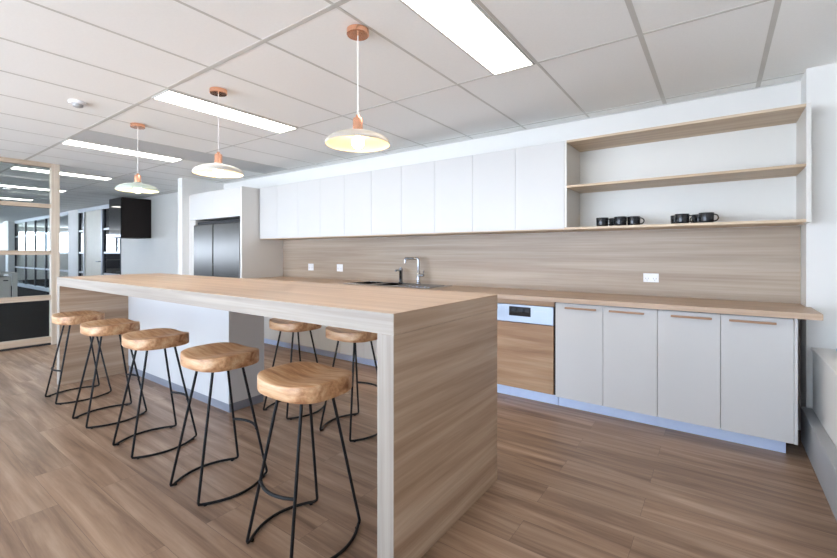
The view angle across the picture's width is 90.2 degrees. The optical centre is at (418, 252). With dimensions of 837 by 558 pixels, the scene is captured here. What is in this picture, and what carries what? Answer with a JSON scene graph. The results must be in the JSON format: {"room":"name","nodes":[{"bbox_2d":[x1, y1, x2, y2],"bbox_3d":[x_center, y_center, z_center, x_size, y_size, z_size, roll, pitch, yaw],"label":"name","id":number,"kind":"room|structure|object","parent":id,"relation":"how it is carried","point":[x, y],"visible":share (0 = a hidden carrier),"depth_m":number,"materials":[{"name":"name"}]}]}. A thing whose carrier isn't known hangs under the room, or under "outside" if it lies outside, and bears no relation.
{"room":"office kitchen","nodes":[
{"label":"office kitchen","id":0,"kind":"room"},
{"bbox_2d":[0,223,2,249],"bbox_3d":[-18.148,0.015,18.100,3.400,2.550,0.050,0,0,36],"label":"wall","id":1,"kind":"structure","parent":0,"point":[1,225],"depth_m":17.89,"materials":[{"name":"white paint"}]},
{"bbox_2d":[15,224,24,271],"bbox_3d":[-15.338,0.005,16.056,1.550,2.330,0.040,0,0,36],"label":"window","id":2,"kind":"structure","parent":1,"relation":"in","point":[15,224],"depth_m":16.48,"materials":[{"name":"metal"}]},
{"bbox_2d":[25,222,33,283],"bbox_3d":[-14.180,0.005,15.225,1.300,2.330,0.040,0,0,36],"label":"window","id":3,"kind":"structure","parent":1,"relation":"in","point":[26,235],"depth_m":15.57,"materials":[{"name":"metal"}]},
{"bbox_2d":[17,282,48,291],"bbox_3d":[-13.275,1.230,14.617,9.380,0.120,0.120,0,0,36],"label":"baseboard","id":4,"kind":"structure","parent":1,"relation":"attached to","point":[42,288],"depth_m":14.96,"materials":[{"name":"metal"}]},
{"bbox_2d":[34,220,44,285],"bbox_3d":[-13.125,0.005,14.466,1.300,2.330,0.040,0,0,36],"label":"window","id":5,"kind":"structure","parent":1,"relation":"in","point":[35,234],"depth_m":14.81,"materials":[{"name":"metal"}]},
{"bbox_2d":[45,219,48,287],"bbox_3d":[-12.069,0.005,13.708,1.300,2.330,0.040,0,0,36],"label":"window","id":6,"kind":"structure","parent":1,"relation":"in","point":[46,233],"depth_m":14.04,"materials":[{"name":"metal"}]},
{"bbox_2d":[15,204,108,223],"bbox_3d":[-12.211,-1.210,13.853,12.000,0.100,0.120,0,0,36],"label":"trim","id":7,"kind":"structure","parent":1,"relation":"attached to","point":[62,214],"depth_m":12.89,"materials":[{"name":"metal"}]},
{"bbox_2d":[60,231,67,271],"bbox_3d":[-11.054,0.005,12.978,1.200,2.330,0.040,0,0,36],"label":"window","id":8,"kind":"structure","parent":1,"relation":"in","point":[64,231],"depth_m":12.86,"materials":[{"name":"metal"}]},
{"bbox_2d":[0,186,12,189],"bbox_3d":[-7.772,-1.225,7.863,0.186,0.070,0.186,0,0,36],"label":"smoke detector","id":9,"kind":"object","parent":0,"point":[3,187],"visible":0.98,"depth_m":7.82,"materials":[{"name":"white plastic"}]},
{"bbox_2d":[3,221,18,285],"bbox_3d":[-16.364,0.015,16.727,0.900,2.550,0.300,0,0,36],"label":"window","id":10,"kind":"structure","parent":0,"point":[8,226],"depth_m":16.46,"materials":[{"name":"white paint"}]},
{"bbox_2d":[19,227,67,279],"bbox_3d":[-20.082,0.015,18.494,0.200,2.550,13.400,0,0,36],"label":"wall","id":11,"kind":"structure","parent":0,"point":[40,259],"depth_m":20.40,"materials":[{"name":"glass"}]},
{"bbox_2d":[23,231,24,249],"bbox_3d":[-19.967,-0.510,18.534,0.060,1.040,13.270,0,0,36],"label":"window","id":12,"kind":"structure","parent":11,"relation":"in","point":[23,231],"depth_m":19.95,"materials":[{"name":"white glass"}]},
{"bbox_2d":[68,210,77,275],"bbox_3d":[-10.204,0.015,12.404,0.850,2.550,0.130,0,0,36],"label":"wall pier","id":13,"kind":"object","parent":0,"point":[72,215],"visible":0.43,"depth_m":12.32,"materials":[{"name":"white paint"}]},
{"bbox_2d":[78,213,82,275],"bbox_3d":[-9.681,0.005,11.992,0.480,2.330,0.040,0,0,36],"label":"window","id":14,"kind":"structure","parent":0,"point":[80,215],"depth_m":12.08,"materials":[{"name":"metal"}]},
{"bbox_2d":[178,178,223,274],"bbox_3d":[-3.809,0.015,7.320,0.150,2.550,0.724,0,0,36],"label":"wall","id":15,"kind":"structure","parent":0,"point":[186,187],"depth_m":7.04,"materials":[{"name":"white paint"}]},
{"bbox_2d":[0,279,836,557],"bbox_3d":[-8.631,1.340,10.266,28.400,0.100,13.400,0,0,36],"label":"floor","id":16,"kind":"structure","parent":0,"point":[570,482],"depth_m":2.33,"materials":[{"name":"brown wood"}]},
{"bbox_2d":[0,276,10,297],"bbox_3d":[-12.013,0.980,11.699,0.735,0.620,0.720,0,0,36],"label":"drawer pedestal","id":17,"kind":"object","parent":16,"relation":"on","point":[5,281],"visible":0.83,"depth_m":11.70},
{"bbox_2d":[0,255,17,296],"bbox_3d":[-12.482,0.600,11.761,1.800,1.380,1.400,0,0,36],"label":"office desk","id":18,"kind":"object","parent":16,"relation":"on","point":[3,271],"visible":0.57,"depth_m":11.78,"materials":[{"name":"white laminate"}]},
{"bbox_2d":[0,157,59,351],"bbox_3d":[-6.332,0.016,4.298,0.100,2.548,4.084,0,0,36],"label":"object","id":19,"kind":"structure","parent":16,"relation":"on","point":[53,252],"depth_m":5.85,"materials":[{"name":"beige wood"}]},
{"bbox_2d":[45,310,111,404],"bbox_3d":[-3.079,0.918,3.779,0.462,0.744,0.408,0,0,36],"label":"bar stool","id":20,"kind":"object","parent":16,"relation":"on","point":[73,317],"visible":0.95,"depth_m":3.71,"materials":[{"name":"brown wood"}]},
{"bbox_2d":[83,209,102,275],"bbox_3d":[-8.899,0.065,11.427,1.450,2.450,0.154,0,0,36],"label":"door","id":21,"kind":"structure","parent":16,"relation":"on","point":[92,220],"depth_m":11.44,"materials":[{"name":"metal"}]},
{"bbox_2d":[72,318,146,428],"bbox_3d":[-2.435,0.918,3.295,0.462,0.744,0.408,0,0,36],"label":"bar stool","id":22,"kind":"object","parent":16,"relation":"on","point":[115,326],"visible":0.98,"depth_m":3.23,"materials":[{"name":"brown wood"}]},
{"bbox_2d":[112,328,196,458],"bbox_3d":[-1.792,0.918,2.844,0.462,0.744,0.408,0,0,36],"label":"bar stool","id":23,"kind":"object","parent":16,"relation":"on","point":[146,340],"visible":1,"depth_m":2.79,"materials":[{"name":"brown wood"}]},
{"bbox_2d":[194,219,239,277],"bbox_3d":[-2.969,0.390,6.733,1.430,1.800,0.610,0,0,36],"label":"fridge","id":24,"kind":"object","parent":16,"relation":"on","point":[216,243],"visible":0.27,"depth_m":6.46,"materials":[{"name":"silver metal"}]},
{"bbox_2d":[169,342,267,506],"bbox_3d":[-1.123,0.918,2.360,0.462,0.744,0.408,0,0,36],"label":"bar stool","id":25,"kind":"object","parent":16,"relation":"on","point":[211,358],"visible":0.98,"depth_m":2.30,"materials":[{"name":"brown wood"}]},
{"bbox_2d":[189,186,282,278],"bbox_3d":[-3.036,0.165,6.776,1.734,2.250,0.702,0,0,36],"label":"surround","id":26,"kind":"object","parent":16,"relation":"on","point":[259,258],"visible":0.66,"depth_m":6.24,"materials":[{"name":"white laminate"}]},
{"bbox_2d":[264,316,285,347],"bbox_3d":[-2.002,0.849,6.053,0.764,0.882,0.606,0,0,36],"label":"base cabinet","id":27,"kind":"object","parent":16,"relation":"on","point":[270,336],"visible":0.12,"depth_m":5.76,"materials":[{"name":"white laminate"}]},
{"bbox_2d":[246,276,822,320],"bbox_3d":[0.146,0.387,4.520,6.062,0.037,0.632,0,0,36],"label":"benchtop","id":28,"kind":"object","parent":27,"relation":"on","point":[736,307],"visible":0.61,"depth_m":3.23,"materials":[{"name":"brown wood"}]},
{"bbox_2d":[343,281,451,288],"bbox_3d":[-0.261,0.379,4.812,1.240,0.052,0.470,0,0,36],"label":"sink","id":29,"kind":"object","parent":28,"relation":"in","point":[375,283],"visible":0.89,"depth_m":4.73,"materials":[{"name":"silver metal"}]},
{"bbox_2d":[358,282,381,283],"bbox_3d":[-0.594,0.386,5.051,0.330,0.038,0.380,0,0,36],"label":"basin","id":30,"kind":"object","parent":29,"relation":"in","point":[358,282],"depth_m":5.23,"materials":[{"name":"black metal"}]},
{"bbox_2d":[377,283,402,285],"bbox_3d":[-0.302,0.386,4.841,0.310,0.038,0.380,0,0,36],"label":"basin","id":31,"kind":"object","parent":29,"relation":"in","point":[388,284],"depth_m":5.00,"materials":[{"name":"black metal"}]},
{"bbox_2d":[395,267,402,282],"bbox_3d":[-0.237,0.265,5.035,0.121,0.186,0.060,0,0,36],"label":"tap","id":32,"kind":"object","parent":29,"relation":"on","point":[400,269],"visible":1,"depth_m":5.00,"materials":[{"name":"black metal"}]},
{"bbox_2d":[404,257,423,283],"bbox_3d":[-0.052,0.203,4.902,0.292,0.310,0.056,0,0,36],"label":"mixer tap","id":33,"kind":"object","parent":29,"relation":"on","point":[419,275],"visible":1,"depth_m":4.85,"materials":[{"name":"silver metal"}]},
{"bbox_2d":[57,273,497,557],"bbox_3d":[-1.554,0.762,3.236,4.263,1.055,0.934,0,0,36],"label":"kitchen island","id":34,"kind":"object","parent":16,"relation":"on","point":[437,350],"visible":0.97,"depth_m":2.11,"materials":[{"name":"brown wood"}]},
{"bbox_2d":[62,273,496,318],"bbox_3d":[-1.554,0.278,3.236,4.260,0.085,0.933,0,0,36],"label":"island countertop","id":35,"kind":"structure","parent":34,"relation":"on","point":[364,298],"depth_m":2.54,"materials":[{"name":"brown wood"}]},
{"bbox_2d":[263,318,326,419],"bbox_3d":[-1.022,0.918,3.462,0.462,0.744,0.408,0,0,36],"label":"bar stool","id":36,"kind":"object","parent":16,"relation":"on","point":[277,324],"visible":0.53,"depth_m":3.34,"materials":[{"name":"brown wood"}]},
{"bbox_2d":[281,329,323,355],"bbox_3d":[-1.382,0.849,5.607,0.764,0.882,0.606,0,0,36],"label":"base cabinet","id":37,"kind":"object","parent":16,"relation":"on","point":[306,345],"visible":0.16,"depth_m":5.35,"materials":[{"name":"white laminate"}]},
{"bbox_2d":[246,361,360,557],"bbox_3d":[-0.517,0.918,1.909,0.462,0.744,0.408,0,0,36],"label":"bar stool","id":38,"kind":"object","parent":16,"relation":"on","point":[302,382],"visible":1,"depth_m":1.84,"materials":[{"name":"brown wood"}]},
{"bbox_2d":[319,325,369,364],"bbox_3d":[-0.761,0.849,5.161,0.764,0.882,0.606,0,0,36],"label":"base cabinet","id":39,"kind":"object","parent":16,"relation":"on","point":[345,349],"visible":0.23,"depth_m":4.99,"materials":[{"name":"white laminate"}]},
{"bbox_2d":[319,326,376,441],"bbox_3d":[-0.472,0.918,3.079,0.462,0.744,0.408,0,0,36],"label":"bar stool","id":40,"kind":"object","parent":16,"relation":"on","point":[338,334],"visible":0.61,"depth_m":2.95,"materials":[{"name":"brown wood"}]},
{"bbox_2d":[364,340,376,365],"bbox_3d":[-0.141,0.849,4.715,0.764,0.882,0.606,0,0,36],"label":"base cabinet","id":41,"kind":"object","parent":16,"relation":"on","point":[368,354],"visible":0.08,"depth_m":4.67,"materials":[{"name":"white laminate"}]},
{"bbox_2d":[497,298,558,404],"bbox_3d":[1.045,0.848,3.870,0.618,0.884,0.575,0,0,36],"label":"dishwasher","id":42,"kind":"object","parent":16,"relation":"on","point":[526,329],"visible":0.81,"depth_m":3.60,"materials":[{"name":"brown wood"}]},
{"bbox_2d":[556,302,658,425],"bbox_3d":[1.596,0.849,3.467,0.738,0.882,0.606,0,0,36],"label":"base cabinet","id":43,"kind":"object","parent":16,"relation":"on","point":[607,356],"visible":0.99,"depth_m":3.23,"materials":[{"name":"white laminate"}]},
{"bbox_2d":[658,309,797,452],"bbox_3d":[2.204,0.849,3.030,0.760,0.882,0.606,0,0,36],"label":"base cabinet","id":44,"kind":"object","parent":16,"relation":"on","point":[727,377],"visible":0.98,"depth_m":2.79,"materials":[{"name":"white laminate"}]},
{"bbox_2d":[0,0,836,227],"bbox_3d":[-8.631,-1.310,10.266,28.400,0.100,13.400,0,0,36],"label":"ceiling","id":45,"kind":"structure","parent":0,"point":[726,49],"depth_m":2.91,"materials":[{"name":"tile"}]},
{"bbox_2d":[0,197,32,200],"bbox_3d":[-9.542,-1.255,9.427,0.294,0.010,1.219,0,0,36],"label":"recessed light","id":46,"kind":"object","parent":45,"relation":"in","point":[0,197],"visible":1,"depth_m":9.74,"materials":[{"name":"white plastic"}]},
{"bbox_2d":[9,166,48,172],"bbox_3d":[-5.808,-1.255,6.254,0.358,0.010,0.427,0,0,36],"label":"recessed light","id":47,"kind":"object","parent":45,"relation":"in","point":[14,167],"depth_m":6.25,"materials":[{"name":"white plastic"}]},
{"bbox_2d":[0,184,66,191],"bbox_3d":[-7.552,-1.255,7.997,0.294,0.010,1.219,0,0,36],"label":"recessed light","id":48,"kind":"object","parent":45,"relation":"in","point":[13,186],"visible":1,"depth_m":8.04,"materials":[{"name":"white plastic"}]},
{"bbox_2d":[68,99,86,107],"bbox_3d":[-2.842,-1.236,3.478,0.124,0.047,0.124,0,0,36],"label":"smoke detector","id":49,"kind":"object","parent":45,"relation":"attached to","point":[76,103],"visible":1,"depth_m":3.45,"materials":[{"name":"white plastic"}]},
{"bbox_2d":[60,171,112,179],"bbox_3d":[-5.431,-1.255,6.782,0.357,0.010,0.703,0,0,36],"label":"recessed light","id":50,"kind":"object","parent":45,"relation":"in","point":[61,173],"depth_m":6.82,"materials":[{"name":"white plastic"}]},
{"bbox_2d":[60,139,183,161],"bbox_3d":[-3.618,-1.255,5.170,0.294,0.010,1.219,0,0,36],"label":"recessed light","id":51,"kind":"object","parent":45,"relation":"in","point":[72,142],"visible":1,"depth_m":5.10,"materials":[{"name":"white plastic"}]},
{"bbox_2d":[115,123,158,192],"bbox_3d":[-2.741,-0.920,4.069,0.360,0.668,0.360,0,0,36],"label":"pendant lamp","id":52,"kind":"object","parent":45,"relation":"hanging from","point":[136,186],"visible":1,"depth_m":4.05,"materials":[{"name":"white metal"}]},
{"bbox_2d":[71,130,285,172],"bbox_3d":[-2.916,-1.260,5.436,0.570,0.003,2.443,0,0,36],"label":"tile","id":53,"kind":"structure","parent":45,"relation":"attached to","point":[87,136],"depth_m":5.12,"materials":[{"name":"white"}]},
{"bbox_2d":[192,87,243,177],"bbox_3d":[-1.539,-0.920,3.205,0.360,0.668,0.360,0,0,36],"label":"pendant lamp","id":54,"kind":"object","parent":45,"relation":"hanging from","point":[217,169],"visible":1,"depth_m":3.19,"materials":[{"name":"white metal"}]},
{"bbox_2d":[152,89,297,132],"bbox_3d":[-1.685,-1.255,3.781,0.294,0.010,1.219,0,0,36],"label":"recessed light","id":55,"kind":"object","parent":45,"relation":"in","point":[168,96],"visible":1,"depth_m":3.69,"materials":[{"name":"white plastic"}]},
{"bbox_2d":[325,24,389,151],"bbox_3d":[-0.341,-0.920,2.345,0.360,0.668,0.360,0,0,36],"label":"pendant lamp","id":56,"kind":"object","parent":45,"relation":"hanging from","point":[357,139],"visible":1,"depth_m":2.34,"materials":[{"name":"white metal"}]},
{"bbox_2d":[0,0,803,222],"bbox_3d":[-10.418,-1.260,7.907,27.850,0.004,7.484,0,0,36],"label":"grid","id":57,"kind":"object","parent":45,"relation":"attached to","point":[629,4],"visible":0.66,"depth_m":2.94,"materials":[{"name":"paint"}]},
{"bbox_2d":[399,0,534,75],"bbox_3d":[0.296,-1.255,2.357,0.294,0.010,1.219,0,0,36],"label":"recessed light","id":58,"kind":"object","parent":45,"relation":"in","point":[464,23],"visible":1,"depth_m":2.37,"materials":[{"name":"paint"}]},
{"bbox_2d":[121,81,800,429],"bbox_3d":[-2.255,0.015,6.724,12.490,2.550,0.120,0,0,36],"label":"wall","id":59,"kind":"structure","parent":0,"point":[158,253],"depth_m":4.54,"materials":[{"name":"white paint"}]},
{"bbox_2d":[103,208,120,274],"bbox_3d":[-7.834,0.005,10.665,1.170,2.330,0.040,0,0,36],"label":"window","id":60,"kind":"structure","parent":59,"relation":"in","point":[111,246],"depth_m":10.79,"materials":[{"name":"glass"}]},
{"bbox_2d":[109,197,150,238],"bbox_3d":[-6.414,-0.760,9.273,0.660,0.860,0.588,0,0,36],"label":"upper cabinet","id":61,"kind":"object","parent":59,"relation":"attached to","point":[129,218],"visible":1,"depth_m":9.05,"materials":[{"name":"black metal"}]},
{"bbox_2d":[260,182,307,239],"bbox_3d":[-1.875,-0.585,6.108,0.892,0.766,0.432,0,0,36],"label":"upper cabinet","id":62,"kind":"object","parent":59,"relation":"attached to","point":[278,203],"visible":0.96,"depth_m":5.91,"materials":[{"name":"white laminate"}]},
{"bbox_2d":[298,175,363,238],"bbox_3d":[-1.151,-0.585,5.588,0.892,0.766,0.432,0,0,36],"label":"upper cabinet","id":63,"kind":"object","parent":59,"relation":"attached to","point":[321,202],"visible":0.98,"depth_m":5.40,"materials":[{"name":"white laminate"}]},
{"bbox_2d":[345,166,412,237],"bbox_3d":[-0.427,-0.585,5.068,0.892,0.766,0.432,0,0,36],"label":"upper cabinet","id":64,"kind":"object","parent":59,"relation":"attached to","point":[372,198],"visible":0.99,"depth_m":4.87,"materials":[{"name":"white laminate"}]},
{"bbox_2d":[401,155,483,235],"bbox_3d":[0.297,-0.585,4.548,0.892,0.766,0.432,0,0,36],"label":"upper cabinet","id":65,"kind":"object","parent":59,"relation":"attached to","point":[436,196],"visible":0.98,"depth_m":4.35,"materials":[{"name":"white laminate"}]},
{"bbox_2d":[224,80,800,183],"bbox_3d":[-0.426,-1.254,5.328,7.890,0.008,0.012,0,0,36],"label":"trim","id":66,"kind":"structure","parent":59,"relation":"attached to","point":[795,80],"depth_m":3.98,"materials":[{"name":"paint"}]},
{"bbox_2d":[473,141,575,233],"bbox_3d":[1.021,-0.585,4.027,0.892,0.766,0.432,0,0,36],"label":"upper cabinet","id":67,"kind":"object","parent":59,"relation":"attached to","point":[517,190],"visible":0.96,"depth_m":3.83,"materials":[{"name":"white laminate"}]},
{"bbox_2d":[283,226,800,303],"bbox_3d":[0.326,0.104,4.787,6.032,0.602,0.011,0,0,36],"label":"backsplash","id":68,"kind":"structure","parent":59,"relation":"attached to","point":[760,264],"depth_m":3.87,"materials":[{"name":"brown wood"}]},
{"bbox_2d":[308,264,313,269],"bbox_3d":[-1.588,0.207,6.149,0.116,0.100,0.011,0,0,36],"label":"power outlet","id":69,"kind":"object","parent":68,"relation":"attached to","point":[310,266],"visible":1,"depth_m":6.14,"materials":[{"name":"white plastic"}]},
{"bbox_2d":[337,264,342,271],"bbox_3d":[-1.094,0.207,5.793,0.116,0.100,0.011,0,0,36],"label":"power outlet","id":70,"kind":"object","parent":68,"relation":"attached to","point":[339,266],"visible":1,"depth_m":5.78,"materials":[{"name":"white plastic"}]},
{"bbox_2d":[643,273,658,281],"bbox_3d":[1.994,0.213,3.575,0.116,0.076,0.011,0,0,36],"label":"power outlet","id":71,"kind":"object","parent":68,"relation":"attached to","point":[647,277],"visible":1,"depth_m":3.58,"materials":[{"name":"white plastic"}]},
{"bbox_2d":[565,103,810,231],"bbox_3d":[2.017,-0.584,3.310,1.560,0.768,0.434,0,0,36],"label":"shelf unit","id":72,"kind":"object","parent":59,"relation":"attached to","point":[749,169],"visible":1,"depth_m":3.31,"materials":[{"name":"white wood"}]},
{"bbox_2d":[596,217,611,225],"bbox_3d":[1.561,-0.260,3.528,0.099,0.077,0.114,0,0,-18],"label":"mug","id":73,"kind":"object","parent":72,"relation":"on","point":[603,221],"visible":0.83,"depth_m":3.50,"materials":[{"name":"black ceramic"}]},
{"bbox_2d":[613,216,626,225],"bbox_3d":[1.657,-0.260,3.437,0.113,0.077,0.099,0,0,18],"label":"mug","id":74,"kind":"object","parent":72,"relation":"on","point":[620,220],"visible":0.89,"depth_m":3.40,"materials":[{"name":"black ceramic"}]},
{"bbox_2d":[627,216,644,224],"bbox_3d":[1.766,-0.260,3.406,0.099,0.077,0.114,0,0,-24],"label":"mug","id":75,"kind":"object","parent":72,"relation":"on","point":[631,220],"visible":0.84,"depth_m":3.38,"materials":[{"name":"black ceramic"}]},
{"bbox_2d":[670,215,674,223],"bbox_3d":[2.065,-0.260,3.313,0.099,0.077,0.114,0,0,-18],"label":"mug","id":76,"kind":"object","parent":72,"relation":"on","point":[672,217],"visible":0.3,"depth_m":3.31,"materials":[{"name":"black ceramic"}]},
{"bbox_2d":[675,214,693,223],"bbox_3d":[2.020,-0.260,3.185,0.099,0.077,0.114,0,0,-18],"label":"mug","id":77,"kind":"object","parent":72,"relation":"on","point":[679,218],"visible":0.86,"depth_m":3.15,"materials":[{"name":"black ceramic"}]},
{"bbox_2d":[690,214,698,222],"bbox_3d":[2.181,-0.260,3.244,0.099,0.077,0.113,0,0,20],"label":"mug","id":78,"kind":"object","parent":72,"relation":"on","point":[696,216],"visible":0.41,"depth_m":3.21,"materials":[{"name":"black ceramic"}]},
{"bbox_2d":[699,212,718,222],"bbox_3d":[2.139,-0.260,3.087,0.099,0.077,0.113,0,0,-12],"label":"mug","id":79,"kind":"object","parent":72,"relation":"on","point":[704,217],"visible":0.89,"depth_m":3.06,"materials":[{"name":"black ceramic"}]},
{"bbox_2d":[801,63,836,408],"bbox_3d":[3.039,0.015,2.781,0.710,2.550,0.344,0,0,36],"label":"wall","id":80,"kind":"structure","parent":0,"point":[818,84],"depth_m":2.81,"materials":[{"name":"white paint"}]},
{"bbox_2d":[801,407,836,520],"bbox_3d":[0.533,1.173,-0.100,0.059,0.235,7.260,0,0,36],"label":"baseboard","id":81,"kind":"structure","parent":80,"relation":"attached to","point":[820,449],"depth_m":2.34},
{"bbox_2d":[811,347,836,448],"bbox_3d":[0.748,0.965,-0.254,0.488,0.650,7.260,0,0,36],"label":"wall ledge","id":82,"kind":"object","parent":80,"relation":"attached to","point":[824,360],"visible":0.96,"depth_m":2.52,"materials":[{"name":"white paint"}]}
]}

